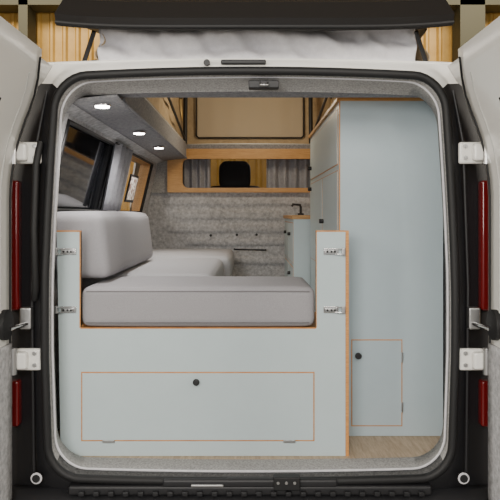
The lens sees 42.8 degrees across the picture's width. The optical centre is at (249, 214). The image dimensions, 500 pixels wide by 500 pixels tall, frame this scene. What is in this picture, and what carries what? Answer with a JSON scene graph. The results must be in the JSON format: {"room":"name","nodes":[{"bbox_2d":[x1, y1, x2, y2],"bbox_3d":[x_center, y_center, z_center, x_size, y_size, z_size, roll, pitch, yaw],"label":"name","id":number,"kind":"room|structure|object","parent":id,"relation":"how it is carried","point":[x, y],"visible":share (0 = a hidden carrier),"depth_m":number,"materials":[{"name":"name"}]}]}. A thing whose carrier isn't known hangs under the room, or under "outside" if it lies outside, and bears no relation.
{"room":"vehicle interior","nodes":[
{"label":"vehicle interior","id":0,"kind":"room"},
{"bbox_2d":[12,147,16,164],"bbox_3d":[-0.795,-0.215,2.145,0.024,0.090,0.024,0,0,0],"label":"pin","id":1,"kind":"object","parent":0,"point":[14,161],"depth_m":2.14,"materials":[{"name":"white metal"}]},
{"bbox_2d":[17,143,27,160],"bbox_3d":[-0.785,-0.213,2.165,0.060,0.060,0.030,0,0,0],"label":"hinge arm","id":2,"kind":"object","parent":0,"point":[22,151],"depth_m":2.15},
{"bbox_2d":[17,351,27,369],"bbox_3d":[-0.785,0.494,2.165,0.060,0.060,0.030,0,0,0],"label":"hinge arm","id":3,"kind":"object","parent":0,"point":[22,356],"depth_m":2.15},
{"bbox_2d":[11,347,16,375],"bbox_3d":[-0.795,0.492,2.145,0.024,0.090,0.024,0,0,0],"label":"pin","id":4,"kind":"object","parent":3,"relation":"attached to","point":[14,349],"depth_m":2.14,"materials":[{"name":"silver metal"}]},
{"bbox_2d":[73,94,187,160],"bbox_3d":[-0.574,-0.427,3.630,0.192,0.030,2.620,0,0,0],"label":"headliner","id":5,"kind":"object","parent":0,"point":[118,117],"depth_m":2.94,"materials":[{"name":"fabric"}]},
{"bbox_2d":[93,103,110,108],"bbox_3d":[-0.560,-0.413,2.420,0.066,0.011,0.066,0,0,0],"label":"ceiling spotlight","id":6,"kind":"object","parent":5,"relation":"attached to","point":[96,105],"visible":1,"depth_m":2.40,"materials":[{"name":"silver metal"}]},
{"bbox_2d":[132,131,145,134],"bbox_3d":[-0.560,-0.413,3.220,0.066,0.011,0.066,0,0,0],"label":"ceiling spotlight","id":7,"kind":"object","parent":5,"relation":"attached to","point":[133,132],"visible":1,"depth_m":3.20,"materials":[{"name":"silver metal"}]},
{"bbox_2d":[130,160,140,210],"bbox_3d":[-0.835,0.282,4.715,0.082,1.636,4.970,0,0,0],"label":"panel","id":8,"kind":"object","parent":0,"point":[136,168],"visible":0.02,"depth_m":4.67,"materials":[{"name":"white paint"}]},
{"bbox_2d":[57,119,114,211],"bbox_3d":[-0.791,-0.195,2.925,0.177,0.365,0.866,0,0,0],"label":"window","id":9,"kind":"structure","parent":8,"relation":"attached to","point":[110,145],"depth_m":2.95,"materials":[{"name":"black glass"}]},
{"bbox_2d":[126,153,153,212],"bbox_3d":[-0.791,-0.195,4.225,0.177,0.365,0.866,0,0,0],"label":"window","id":10,"kind":"structure","parent":8,"relation":"attached to","point":[144,167],"depth_m":4.65,"materials":[{"name":"brown wood"}]},
{"bbox_2d":[121,98,186,144],"bbox_3d":[-0.648,-0.537,3.710,0.325,0.024,2.460,0,0,0],"label":"roof skin","id":11,"kind":"structure","parent":0,"point":[149,102],"depth_m":3.56,"materials":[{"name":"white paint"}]},
{"bbox_2d":[167,98,185,139],"bbox_3d":[-0.490,-0.670,4.100,0.018,0.217,1.402,0,0,0],"label":"strut","id":12,"kind":"object","parent":11,"relation":"attached to","point":[169,99],"visible":0.58,"depth_m":4.23,"materials":[{"name":"black metal"}]},
{"bbox_2d":[183,98,187,143],"bbox_3d":[-0.490,-0.820,4.840,0.032,0.562,0.070,0,0,0],"label":"strut","id":13,"kind":"object","parent":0,"point":[185,100],"depth_m":4.82,"materials":[{"name":"black metal"}]},
{"bbox_2d":[147,193,309,276],"bbox_3d":[0.000,0.340,4.912,1.600,1.100,0.022,0,0,0],"label":"bulkhead","id":14,"kind":"object","parent":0,"point":[176,220],"visible":0.27,"depth_m":4.91,"materials":[{"name":"grey carpet"}]},
{"bbox_2d":[151,161,168,192],"bbox_3d":[-0.710,-0.300,4.905,0.180,0.260,0.030,0,0,0],"label":"bulkhead","id":15,"kind":"object","parent":14,"relation":"attached to","point":[159,185],"visible":0.43,"depth_m":4.89,"materials":[{"name":"fabric"}]},
{"bbox_2d":[167,149,309,236],"bbox_3d":[0.000,-0.170,4.875,1.260,0.671,0.030,0,0,0],"label":"shelf","id":16,"kind":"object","parent":14,"relation":"attached to","point":[174,167],"depth_m":4.86,"materials":[{"name":"brown wood"}]},
{"bbox_2d":[122,98,186,155],"bbox_3d":[-0.491,-0.490,3.710,0.012,0.110,2.460,0,0,0],"label":"trim","id":17,"kind":"structure","parent":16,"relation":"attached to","point":[141,105],"depth_m":3.31,"materials":[{"name":"carpet"}]},
{"bbox_2d":[187,144,309,148],"bbox_3d":[0.058,-0.512,4.930,1.085,0.065,0.020,0,0,0],"label":"trim","id":18,"kind":"structure","parent":16,"relation":"attached to","point":[189,146],"depth_m":4.92,"materials":[{"name":"carpet"}]},
{"bbox_2d":[234,248,265,250],"bbox_3d":[0.000,0.263,4.853,0.252,0.016,0.074,0,0,0],"label":"grab rail","id":19,"kind":"object","parent":14,"relation":"attached to","point":[234,248],"visible":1,"depth_m":4.82,"materials":[{"name":"black plastic"}]},
{"bbox_2d":[58,429,440,458],"bbox_3d":[0.000,0.891,3.623,1.580,0.006,2.595,0,0,0],"label":"floor","id":20,"kind":"structure","parent":0,"point":[359,446],"depth_m":2.41,"materials":[{"name":"brown wood"}]},
{"bbox_2d":[54,230,348,455],"bbox_3d":[-0.177,0.472,2.555,1.083,0.831,0.460,0,0,0],"label":"bed base","id":21,"kind":"object","parent":20,"relation":"on","point":[277,390],"visible":0.95,"depth_m":2.35,"materials":[{"name":"blue laminate"}]},
{"bbox_2d":[82,276,314,326],"bbox_3d":[-0.191,0.339,2.550,0.866,0.159,0.429,0,0,0],"label":"cushion","id":22,"kind":"object","parent":21,"relation":"on","point":[133,301],"visible":1,"depth_m":2.34,"materials":[{"name":"grey fabric"}]},
{"bbox_2d":[283,215,309,284],"bbox_3d":[0.510,0.444,4.317,0.540,0.886,0.985,0,0,0],"label":"base cabinet","id":23,"kind":"object","parent":20,"relation":"on","point":[297,227],"visible":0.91,"depth_m":3.83,"materials":[{"name":"blue laminate"}]},
{"bbox_2d":[283,215,309,218],"bbox_3d":[0.515,0.013,4.317,0.530,0.024,0.985,0,0,0],"label":"countertop","id":24,"kind":"structure","parent":23,"relation":"on","point":[284,216],"depth_m":3.82,"materials":[{"name":"brown wood"}]},
{"bbox_2d":[291,203,303,214],"bbox_3d":[0.307,-0.038,4.150,0.085,0.077,0.040,0,0,0],"label":"faucet","id":25,"kind":"object","parent":24,"relation":"on","point":[293,204],"visible":0.92,"depth_m":4.14,"materials":[{"name":"black metal"}]},
{"bbox_2d":[308,98,442,435],"bbox_3d":[0.555,0.207,3.178,0.439,1.359,1.285,0,0,0],"label":"cabinet","id":26,"kind":"object","parent":20,"relation":"on","point":[375,175],"visible":0.94,"depth_m":2.56,"materials":[{"name":"blue laminate"}]},
{"bbox_3d":[-0.460,0.655,3.830,0.640,0.466,2.060,0,0,0],"label":"storage bench","id":27,"kind":"object","parent":20,"relation":"on","visible":0},
{"bbox_2d":[82,258,222,295],"bbox_3d":[-0.468,0.337,3.330,0.623,0.166,1.068,0,0,0],"label":"seat cushion","id":28,"kind":"object","parent":27,"relation":"on","point":[152,266],"visible":0.31,"depth_m":3.04,"materials":[{"name":"grey fabric"}]},
{"bbox_2d":[55,211,152,277],"bbox_3d":[-0.660,0.117,3.025,0.237,0.269,1.158,0,0,0],"label":"backrest cushion","id":29,"kind":"object","parent":28,"relation":"on","point":[113,242],"visible":0.87,"depth_m":2.52,"materials":[{"name":"grey fabric"}]},
{"bbox_2d":[151,249,233,275],"bbox_3d":[-0.448,0.333,4.350,0.669,0.175,0.954,0,0,0],"label":"backrest cushion","id":30,"kind":"object","parent":27,"relation":"on","point":[226,256],"visible":0.39,"depth_m":4.03,"materials":[{"name":"grey fabric"}]},
{"bbox_2d":[0,13,499,210],"bbox_3d":[0.061,-1.350,9.383,16.122,5.600,0.045,0,0,0],"label":"wall","id":31,"kind":"structure","parent":0,"point":[57,43],"depth_m":9.39,"materials":[{"name":"beige wood"}]},
{"bbox_2d":[12,59,487,489],"bbox_3d":[0.000,0.263,2.205,1.700,1.615,0.050,0,0,0],"label":"panel","id":32,"kind":"object","parent":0,"point":[21,338],"depth_m":2.22,"materials":[{"name":"white paint"}]},
{"bbox_2d":[12,180,21,310],"bbox_3d":[-0.820,0.105,2.210,0.050,0.450,0.040,0,0,0],"label":"tail light","id":33,"kind":"object","parent":32,"relation":"attached to","point":[17,185],"visible":0.44,"depth_m":2.19,"materials":[{"name":"red plastic"}]},
{"bbox_2d":[12,379,21,426],"bbox_3d":[-0.820,0.650,2.210,0.050,0.160,0.040,0,0,0],"label":"tail light","id":34,"kind":"object","parent":32,"relation":"attached to","point":[16,383],"visible":0.48,"depth_m":2.19,"materials":[{"name":"red plastic"}]},
{"bbox_2d":[0,16,52,499],"bbox_3d":[-0.760,0.235,1.830,0.215,1.529,0.740,0,0,0],"label":"left rear door inner skin","id":35,"kind":"object","parent":32,"relation":"attached to","point":[19,56],"depth_m":2.05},
{"bbox_2d":[0,309,13,339],"bbox_3d":[-0.803,0.360,2.090,0.025,0.100,0.100,0,0,0],"label":"buffer","id":36,"kind":"object","parent":35,"relation":"attached to","point":[6,315],"visible":0.98,"depth_m":2.07,"materials":[{"name":"black rubber"}]},
{"bbox_2d":[0,72,29,499],"bbox_3d":[-0.804,0.249,1.820,0.293,1.402,0.580,0,0,26],"label":"door","id":37,"kind":"structure","parent":35,"relation":"attached to","point":[29,72],"depth_m":2.08,"materials":[{"name":"grey"}]},
{"bbox_2d":[9,56,40,342],"bbox_3d":[-0.720,0.223,2.099,0.196,1.453,0.054,0,0,41],"label":"seal","id":38,"kind":"object","parent":35,"relation":"attached to","point":[39,63],"visible":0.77,"depth_m":2.14,"materials":[{"name":"black rubber"}]},
{"bbox_2d":[30,472,41,483],"bbox_3d":[-0.730,0.900,2.180,0.040,0.040,0.008,0,0,0],"label":"ring","id":39,"kind":"object","parent":32,"relation":"attached to","point":[36,473],"depth_m":2.18,"materials":[{"name":"silver metal"}]},
{"bbox_2d":[30,141,43,300],"bbox_3d":[-0.730,0.021,2.180,0.043,0.549,0.043,0,0,0],"label":"conduit","id":40,"kind":"object","parent":32,"relation":"attached to","point":[38,150],"visible":1,"depth_m":2.16,"materials":[{"name":"black rubber"}]},
{"bbox_2d":[32,472,42,482],"bbox_3d":[-0.730,0.900,2.190,0.028,0.028,0.030,0,0,0],"label":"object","id":41,"kind":"object","parent":32,"relation":"attached to","point":[35,478],"visible":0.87,"depth_m":2.17,"materials":[{"name":"black rubber"}]},
{"bbox_2d":[30,90,47,473],"bbox_3d":[-0.726,0.234,2.200,0.063,1.331,0.012,0,0,0],"label":"channel","id":42,"kind":"object","parent":32,"relation":"attached to","point":[46,91],"visible":0.63,"depth_m":2.19,"materials":[{"name":"black plastic"}]},
{"bbox_2d":[20,307,32,328],"bbox_3d":[-0.765,0.352,2.185,0.040,0.075,0.030,0,0,0],"label":"bracket","id":43,"kind":"object","parent":42,"relation":"attached to","point":[26,313],"visible":0.94,"depth_m":2.17,"materials":[{"name":"silver metal"}]},
{"bbox_2d":[10,322,27,330],"bbox_3d":[-0.775,0.372,2.135,0.043,0.018,0.076,0,0,0],"label":"strap","id":44,"kind":"object","parent":43,"relation":"attached to","point":[24,324],"depth_m":2.13,"materials":[{"name":"silver metal"}]},
{"bbox_2d":[54,104,163,428],"bbox_3d":[-0.731,0.236,3.620,0.146,1.309,2.600,0,0,0],"label":"lining","id":45,"kind":"object","parent":32,"relation":"attached to","point":[74,113],"visible":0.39,"depth_m":2.74,"materials":[{"name":"grey carpet"}]},
{"bbox_2d":[102,142,132,210],"bbox_3d":[-0.727,-0.203,3.520,0.102,0.356,0.402,0,0,0],"label":"curtain","id":46,"kind":"object","parent":45,"relation":"hanging from","point":[121,157],"visible":0.99,"depth_m":3.48,"materials":[{"name":"grey fabric"}]},
{"bbox_2d":[124,174,138,202],"bbox_3d":[-0.744,-0.165,4.010,0.048,0.172,0.260,0,0,0],"label":"framed picture","id":47,"kind":"object","parent":45,"relation":"attached to","point":[133,179],"visible":1,"depth_m":3.98,"materials":[{"name":"black"}]},
{"bbox_2d":[127,177,137,199],"bbox_3d":[-0.738,-0.165,4.010,0.033,0.140,0.220,0,0,0],"label":"print","id":48,"kind":"object","parent":47,"relation":"attached to","point":[132,184],"depth_m":3.98,"materials":[{"name":"paper"}]},
{"bbox_2d":[221,60,265,64],"bbox_3d":[-0.022,-0.524,2.189,0.155,0.016,0.022,0,0,0],"label":"brake light","id":49,"kind":"object","parent":32,"relation":"attached to","point":[223,62],"visible":1,"depth_m":2.18,"materials":[{"name":"black plastic"}]},
{"bbox_2d":[12,485,487,499],"bbox_3d":[0.000,1.095,2.142,1.746,0.310,0.184,0,0,0],"label":"bumper cover","id":50,"kind":"object","parent":32,"relation":"attached to","point":[19,492],"visible":0.4,"depth_m":2.18,"materials":[{"name":"black plastic"}]},
{"bbox_2d":[68,483,431,494],"bbox_3d":[0.000,0.938,2.192,1.240,0.035,0.055,0,0,0],"label":"plate","id":51,"kind":"object","parent":32,"relation":"attached to","point":[73,488],"visible":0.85,"depth_m":2.17,"materials":[{"name":"black plastic"}]},
{"bbox_2d":[78,491,84,496],"bbox_3d":[-0.570,0.943,2.160,0.020,0.015,0.020,0,0,0],"label":"rib","id":52,"kind":"object","parent":51,"relation":"attached to","point":[80,493],"visible":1,"depth_m":2.15,"materials":[{"name":"black plastic"}]},
{"bbox_2d":[93,491,99,496],"bbox_3d":[-0.520,0.943,2.160,0.020,0.015,0.020,0,0,0],"label":"rib","id":53,"kind":"object","parent":51,"relation":"attached to","point":[95,493],"visible":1,"depth_m":2.15,"materials":[{"name":"black plastic"}]},
{"bbox_2d":[137,491,143,496],"bbox_3d":[-0.370,0.943,2.160,0.020,0.015,0.020,0,0,0],"label":"rib","id":54,"kind":"object","parent":51,"relation":"attached to","point":[140,493],"visible":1,"depth_m":2.15,"materials":[{"name":"black"}]},
{"bbox_2d":[152,491,158,496],"bbox_3d":[-0.320,0.943,2.160,0.020,0.015,0.020,0,0,0],"label":"rib","id":55,"kind":"object","parent":51,"relation":"attached to","point":[154,493],"visible":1,"depth_m":2.15,"materials":[{"name":"black"}]},
{"bbox_2d":[191,484,222,486],"bbox_3d":[-0.145,0.918,2.175,0.110,0.008,0.030,0,0,0],"label":"bar","id":56,"kind":"object","parent":51,"relation":"attached to","point":[192,485],"depth_m":2.16,"materials":[{"name":"silver metal"}]},
{"bbox_2d":[211,491,217,496],"bbox_3d":[-0.120,0.943,2.160,0.020,0.015,0.020,0,0,0],"label":"rib","id":57,"kind":"object","parent":51,"relation":"attached to","point":[214,493],"visible":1,"depth_m":2.15,"materials":[{"name":"black"}]},
{"bbox_2d":[162,476,337,486],"bbox_3d":[0.000,0.914,2.183,0.600,0.032,0.034,0,0,0],"label":"strip","id":58,"kind":"structure","parent":51,"relation":"attached to","point":[230,481],"depth_m":2.17,"materials":[{"name":"black plastic"}]},
{"bbox_2d":[344,491,350,496],"bbox_3d":[0.330,0.943,2.160,0.020,0.015,0.020,0,0,0],"label":"rib","id":59,"kind":"object","parent":51,"relation":"attached to","point":[346,493],"visible":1,"depth_m":2.15,"materials":[{"name":"black"}]},
{"bbox_2d":[359,491,365,496],"bbox_3d":[0.380,0.943,2.160,0.020,0.015,0.020,0,0,0],"label":"rib","id":60,"kind":"object","parent":51,"relation":"attached to","point":[361,493],"visible":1,"depth_m":2.15,"materials":[{"name":"black plastic"}]},
{"bbox_2d":[403,491,409,496],"bbox_3d":[0.530,0.943,2.160,0.020,0.015,0.020,0,0,0],"label":"rib","id":61,"kind":"object","parent":51,"relation":"attached to","point":[405,493],"visible":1,"depth_m":2.15,"materials":[{"name":"black plastic"}]},
{"bbox_2d":[418,491,424,496],"bbox_3d":[0.580,0.943,2.160,0.020,0.015,0.020,0,0,0],"label":"rib","id":62,"kind":"object","parent":51,"relation":"attached to","point":[420,493],"visible":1,"depth_m":2.15,"materials":[{"name":"black plastic"}]},
{"bbox_2d":[49,75,450,475],"bbox_3d":[0.000,0.210,2.259,1.600,1.400,0.133,0,0,0],"label":"door frame","id":63,"kind":"structure","parent":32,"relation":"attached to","point":[214,84],"depth_m":2.24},
{"bbox_2d":[40,66,459,484],"bbox_3d":[0.000,0.209,2.184,1.434,1.434,0.029,0,0,0],"label":"seal","id":64,"kind":"object","parent":32,"relation":"attached to","point":[61,89],"visible":0.99,"depth_m":2.17,"materials":[{"name":"black rubber"}]},
{"bbox_2d":[249,80,278,89],"bbox_3d":[0.048,-0.452,2.220,0.105,0.027,0.040,0,0,0],"label":"latch striker","id":65,"kind":"object","parent":32,"relation":"attached to","point":[253,84],"visible":0.99,"depth_m":2.20,"materials":[{"name":"black plastic"}]},
{"bbox_2d":[443,227,445,410],"bbox_3d":[0.805,0.195,3.620,0.010,1.390,2.600,0,0,0],"label":"lining","id":66,"kind":"object","parent":32,"relation":"attached to","point":[444,270],"depth_m":2.62,"materials":[{"name":"grey carpet"}]},
{"bbox_2d":[452,90,469,473],"bbox_3d":[0.726,0.234,2.200,0.063,1.331,0.012,0,0,0],"label":"channel","id":67,"kind":"object","parent":32,"relation":"attached to","point":[453,91],"visible":0.79,"depth_m":2.19,"materials":[{"name":"black plastic"}]},
{"bbox_2d":[467,307,479,328],"bbox_3d":[0.765,0.352,2.185,0.040,0.075,0.030,0,0,0],"label":"bracket","id":68,"kind":"object","parent":67,"relation":"attached to","point":[473,313],"visible":0.94,"depth_m":2.17,"materials":[{"name":"silver metal"}]},
{"bbox_2d":[472,322,489,330],"bbox_3d":[0.775,0.372,2.135,0.043,0.018,0.076,0,0,0],"label":"strap","id":69,"kind":"object","parent":68,"relation":"attached to","point":[475,324],"depth_m":2.13,"materials":[{"name":"silver metal"}]},
{"bbox_2d":[457,472,467,482],"bbox_3d":[0.730,0.900,2.190,0.028,0.028,0.030,0,0,0],"label":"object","id":70,"kind":"object","parent":32,"relation":"attached to","point":[463,478],"visible":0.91,"depth_m":2.17,"materials":[{"name":"black rubber"}]},
{"bbox_2d":[458,472,469,483],"bbox_3d":[0.730,0.900,2.180,0.040,0.040,0.008,0,0,0],"label":"ring","id":71,"kind":"object","parent":32,"relation":"attached to","point":[463,473],"depth_m":2.18,"materials":[{"name":"silver metal"}]},
{"bbox_2d":[458,16,499,499],"bbox_3d":[0.734,0.238,1.830,0.164,1.524,0.740,0,0,0],"label":"right rear door inner skin","id":72,"kind":"object","parent":32,"relation":"attached to","point":[480,56],"depth_m":2.04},
{"bbox_2d":[447,58,461,85],"bbox_3d":[0.766,0.235,2.090,0.203,1.529,0.151,0,0,0],"label":"right edge of the rear door","id":73,"kind":"structure","parent":72,"relation":"attached to","point":[453,67],"depth_m":2.11,"materials":[{"name":"white paint"}]},
{"bbox_2d":[459,56,490,342],"bbox_3d":[0.720,0.223,2.099,0.196,1.453,0.054,0,0,-41],"label":"seal","id":74,"kind":"object","parent":72,"relation":"attached to","point":[460,63],"visible":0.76,"depth_m":2.14,"materials":[{"name":"black rubber"}]},
{"bbox_2d":[470,72,499,499],"bbox_3d":[0.804,0.249,1.820,0.293,1.402,0.580,0,0,-26],"label":"lining","id":75,"kind":"structure","parent":72,"relation":"attached to","point":[470,72],"depth_m":2.08,"materials":[{"name":"grey"}]},
{"bbox_2d":[486,309,499,339],"bbox_3d":[0.803,0.360,2.090,0.025,0.100,0.100,0,0,0],"label":"buffer","id":76,"kind":"object","parent":72,"relation":"attached to","point":[493,315],"visible":0.98,"depth_m":2.07,"materials":[{"name":"black rubber"}]},
{"bbox_2d":[478,180,487,310],"bbox_3d":[0.820,0.105,2.210,0.050,0.450,0.040,0,0,0],"label":"tail light","id":77,"kind":"object","parent":32,"relation":"attached to","point":[482,185],"visible":0.45,"depth_m":2.19,"materials":[{"name":"red plastic"}]},
{"bbox_2d":[478,379,487,426],"bbox_3d":[0.820,0.650,2.210,0.050,0.160,0.040,0,0,0],"label":"tail light","id":78,"kind":"object","parent":32,"relation":"attached to","point":[482,383],"visible":0.46,"depth_m":2.19,"materials":[{"name":"red plastic"}]},
{"bbox_2d":[213,143,286,143],"bbox_3d":[0.000,-0.541,5.430,1.620,0.030,0.980,0,0,0],"label":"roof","id":79,"kind":"structure","parent":0,"point":[213,143],"depth_m":4.94,"materials":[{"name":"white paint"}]},
{"bbox_2d":[183,159,210,187],"bbox_3d":[-0.465,-0.268,5.020,0.314,0.436,0.045,0,0,7],"label":"curtain","id":80,"kind":"object","parent":79,"relation":"hanging from","point":[196,172],"visible":0.26,"depth_m":5.01,"materials":[{"name":"grey fabric"}]},
{"bbox_2d":[211,159,265,187],"bbox_3d":[0.000,-0.165,6.310,1.640,0.730,0.780,0,0,0],"label":"windscreen","id":81,"kind":"object","parent":79,"relation":"attached to","point":[257,166],"visible":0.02,"depth_m":6.04,"materials":[{"name":"clear glass"}]},
{"bbox_2d":[266,159,309,187],"bbox_3d":[0.375,-0.268,5.020,0.493,0.436,0.046,0,0,-5],"label":"curtain","id":82,"kind":"object","parent":79,"relation":"hanging from","point":[280,173],"visible":0.33,"depth_m":5.01,"materials":[{"name":"grey fabric"}]},
{"bbox_2d":[81,92,418,97],"bbox_3d":[0.050,-0.468,2.399,1.500,0.025,0.162,0,0,0],"label":"headliner","id":83,"kind":"object","parent":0,"point":[168,94],"visible":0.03,"depth_m":2.43,"materials":[{"name":"fabric"}]},
{"bbox_2d":[47,58,452,65],"bbox_3d":[0.000,-0.536,2.354,1.620,0.039,0.253,0,0,0],"label":"roof skin","id":84,"kind":"structure","parent":0,"point":[67,62],"depth_m":2.23,"materials":[{"name":"white paint"}]},
{"bbox_2d":[97,29,416,60],"bbox_3d":[0.025,-0.604,2.240,1.111,0.139,0.071,0,0,1],"label":"canvas","id":85,"kind":"object","parent":84,"relation":"on","point":[400,44],"visible":0.81,"depth_m":2.24,"materials":[{"name":"fabric"}]},
{"bbox_2d":[414,30,427,60],"bbox_3d":[0.595,-0.585,2.220,0.064,0.100,0.074,0,0,0],"label":"strut","id":86,"kind":"object","parent":84,"relation":"attached to","point":[417,35],"depth_m":2.21,"materials":[{"name":"black metal"}]},
{"bbox_2d":[273,474,299,490],"bbox_3d":[0.125,0.910,2.173,0.090,0.044,0.035,0,0,0],"label":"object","id":87,"kind":"structure","parent":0,"point":[282,478],"depth_m":2.15,"materials":[{"name":"black plastic"}]},
{"bbox_2d":[308,98,312,143],"bbox_3d":[0.460,-0.820,4.840,0.032,0.562,0.070,0,0,0],"label":"strut","id":88,"kind":"object","parent":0,"point":[310,100],"depth_m":4.82,"materials":[{"name":"black metal"}]},
{"bbox_2d":[472,143,482,160],"bbox_3d":[0.785,-0.213,2.165,0.060,0.060,0.030,0,0,0],"label":"hinge arm","id":89,"kind":"object","parent":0,"point":[477,151],"depth_m":2.15},
{"bbox_2d":[483,147,487,164],"bbox_3d":[0.795,-0.215,2.145,0.024,0.090,0.024,0,0,0],"label":"pin","id":90,"kind":"object","parent":89,"relation":"attached to","point":[485,161],"depth_m":2.14,"materials":[{"name":"white metal"}]},
{"bbox_2d":[472,351,482,369],"bbox_3d":[0.785,0.494,2.165,0.060,0.060,0.030,0,0,0],"label":"hinge arm","id":91,"kind":"object","parent":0,"point":[477,356],"depth_m":2.15},
{"bbox_2d":[483,347,488,375],"bbox_3d":[0.795,0.492,2.145,0.024,0.090,0.024,0,0,0],"label":"pin","id":92,"kind":"object","parent":91,"relation":"attached to","point":[485,349],"depth_m":2.14,"materials":[{"name":"silver metal"}]},
{"bbox_3d":[0.000,1.500,1.400,16.000,0.100,16.400,0,0,0],"label":"floor","id":93,"kind":"structure","parent":0,"visible":0},
{"bbox_2d":[0,0,499,98],"bbox_3d":[0.000,-1.350,9.135,15.400,5.600,0.370,0,0,0],"label":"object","id":94,"kind":"object","parent":93,"relation":"on","point":[469,16],"visible":0.02,"depth_m":8.95,"materials":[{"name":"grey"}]},
{"bbox_3d":[0.000,0.937,4.715,1.640,0.086,4.770,0,0,0],"label":"pan","id":95,"kind":"object","parent":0,"visible":0},
{"bbox_2d":[211,161,259,187],"bbox_3d":[-0.125,0.224,5.502,0.501,1.333,0.656,0,0,0],"label":"seat","id":96,"kind":"object","parent":95,"relation":"on","point":[232,174],"visible":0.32,"depth_m":5.18,"materials":[{"name":"black fabric"}]},
{"bbox_3d":[-0.580,-0.615,2.525,0.066,0.164,0.455,0,0,0],"label":"lid gas strut","id":97,"kind":"object","parent":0,"visible":0},
{"bbox_2d":[54,0,454,32],"bbox_3d":[0.015,-0.985,3.635,1.330,0.760,3.130,0,0,0],"label":"roof","id":98,"kind":"object","parent":97,"relation":"attached to","point":[88,11],"visible":0.54,"depth_m":2.10,"materials":[{"name":"black"}]},
{"bbox_2d":[82,30,95,60],"bbox_3d":[-0.560,-0.585,2.220,0.064,0.100,0.074,0,0,0],"label":"strut","id":99,"kind":"object","parent":98,"relation":"attached to","point":[93,33],"depth_m":2.21,"materials":[{"name":"black metal"}]},
{"bbox_2d":[95,34,182,138],"bbox_3d":[-0.529,-0.880,3.620,0.056,0.690,2.760,0,0,0],"label":"tent","id":100,"kind":"object","parent":98,"relation":"attached to","point":[162,105],"visible":0.13,"depth_m":4.04,"materials":[{"name":"beige fabric"}]},
{"bbox_2d":[55,20,453,28],"bbox_3d":[0.015,-0.632,2.112,1.334,0.045,0.066,0,0,0],"label":"seal","id":101,"kind":"object","parent":98,"relation":"on","point":[60,22],"visible":1,"depth_m":2.09,"materials":[{"name":"black rubber"}]},
{"bbox_2d":[182,98,329,143],"bbox_3d":[0.050,-0.880,4.998,1.160,0.690,0.029,0,0,1],"label":"tent","id":102,"kind":"object","parent":98,"relation":"attached to","point":[317,102],"visible":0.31,"depth_m":5.00,"materials":[{"name":"beige fabric"}]},
{"bbox_2d":[195,98,304,138],"bbox_3d":[0.000,-0.804,4.975,0.850,0.419,0.012,0,0,0],"label":"window","id":103,"kind":"structure","parent":102,"relation":"attached to","point":[196,98],"depth_m":4.97,"materials":[{"name":"black plastic"}]},
{"bbox_2d":[197,98,302,136],"bbox_3d":[0.000,-0.805,4.979,0.820,0.390,0.006,0,0,0],"label":"panel","id":104,"kind":"object","parent":102,"relation":"attached to","point":[216,117],"visible":0.75,"depth_m":4.98,"materials":[{"name":"beige wood"}]},
{"bbox_2d":[314,98,327,127],"bbox_3d":[0.460,-0.670,4.100,0.018,0.217,1.402,0,0,0],"label":"strut","id":105,"kind":"object","parent":98,"relation":"attached to","point":[325,99],"visible":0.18,"depth_m":4.09,"materials":[{"name":"black metal"}]},
{"bbox_2d":[332,28,429,102],"bbox_3d":[0.629,-0.880,3.635,0.058,0.690,2.730,0,0,0],"label":"tent","id":106,"kind":"object","parent":98,"relation":"attached to","point":[422,31],"visible":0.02,"depth_m":2.33,"materials":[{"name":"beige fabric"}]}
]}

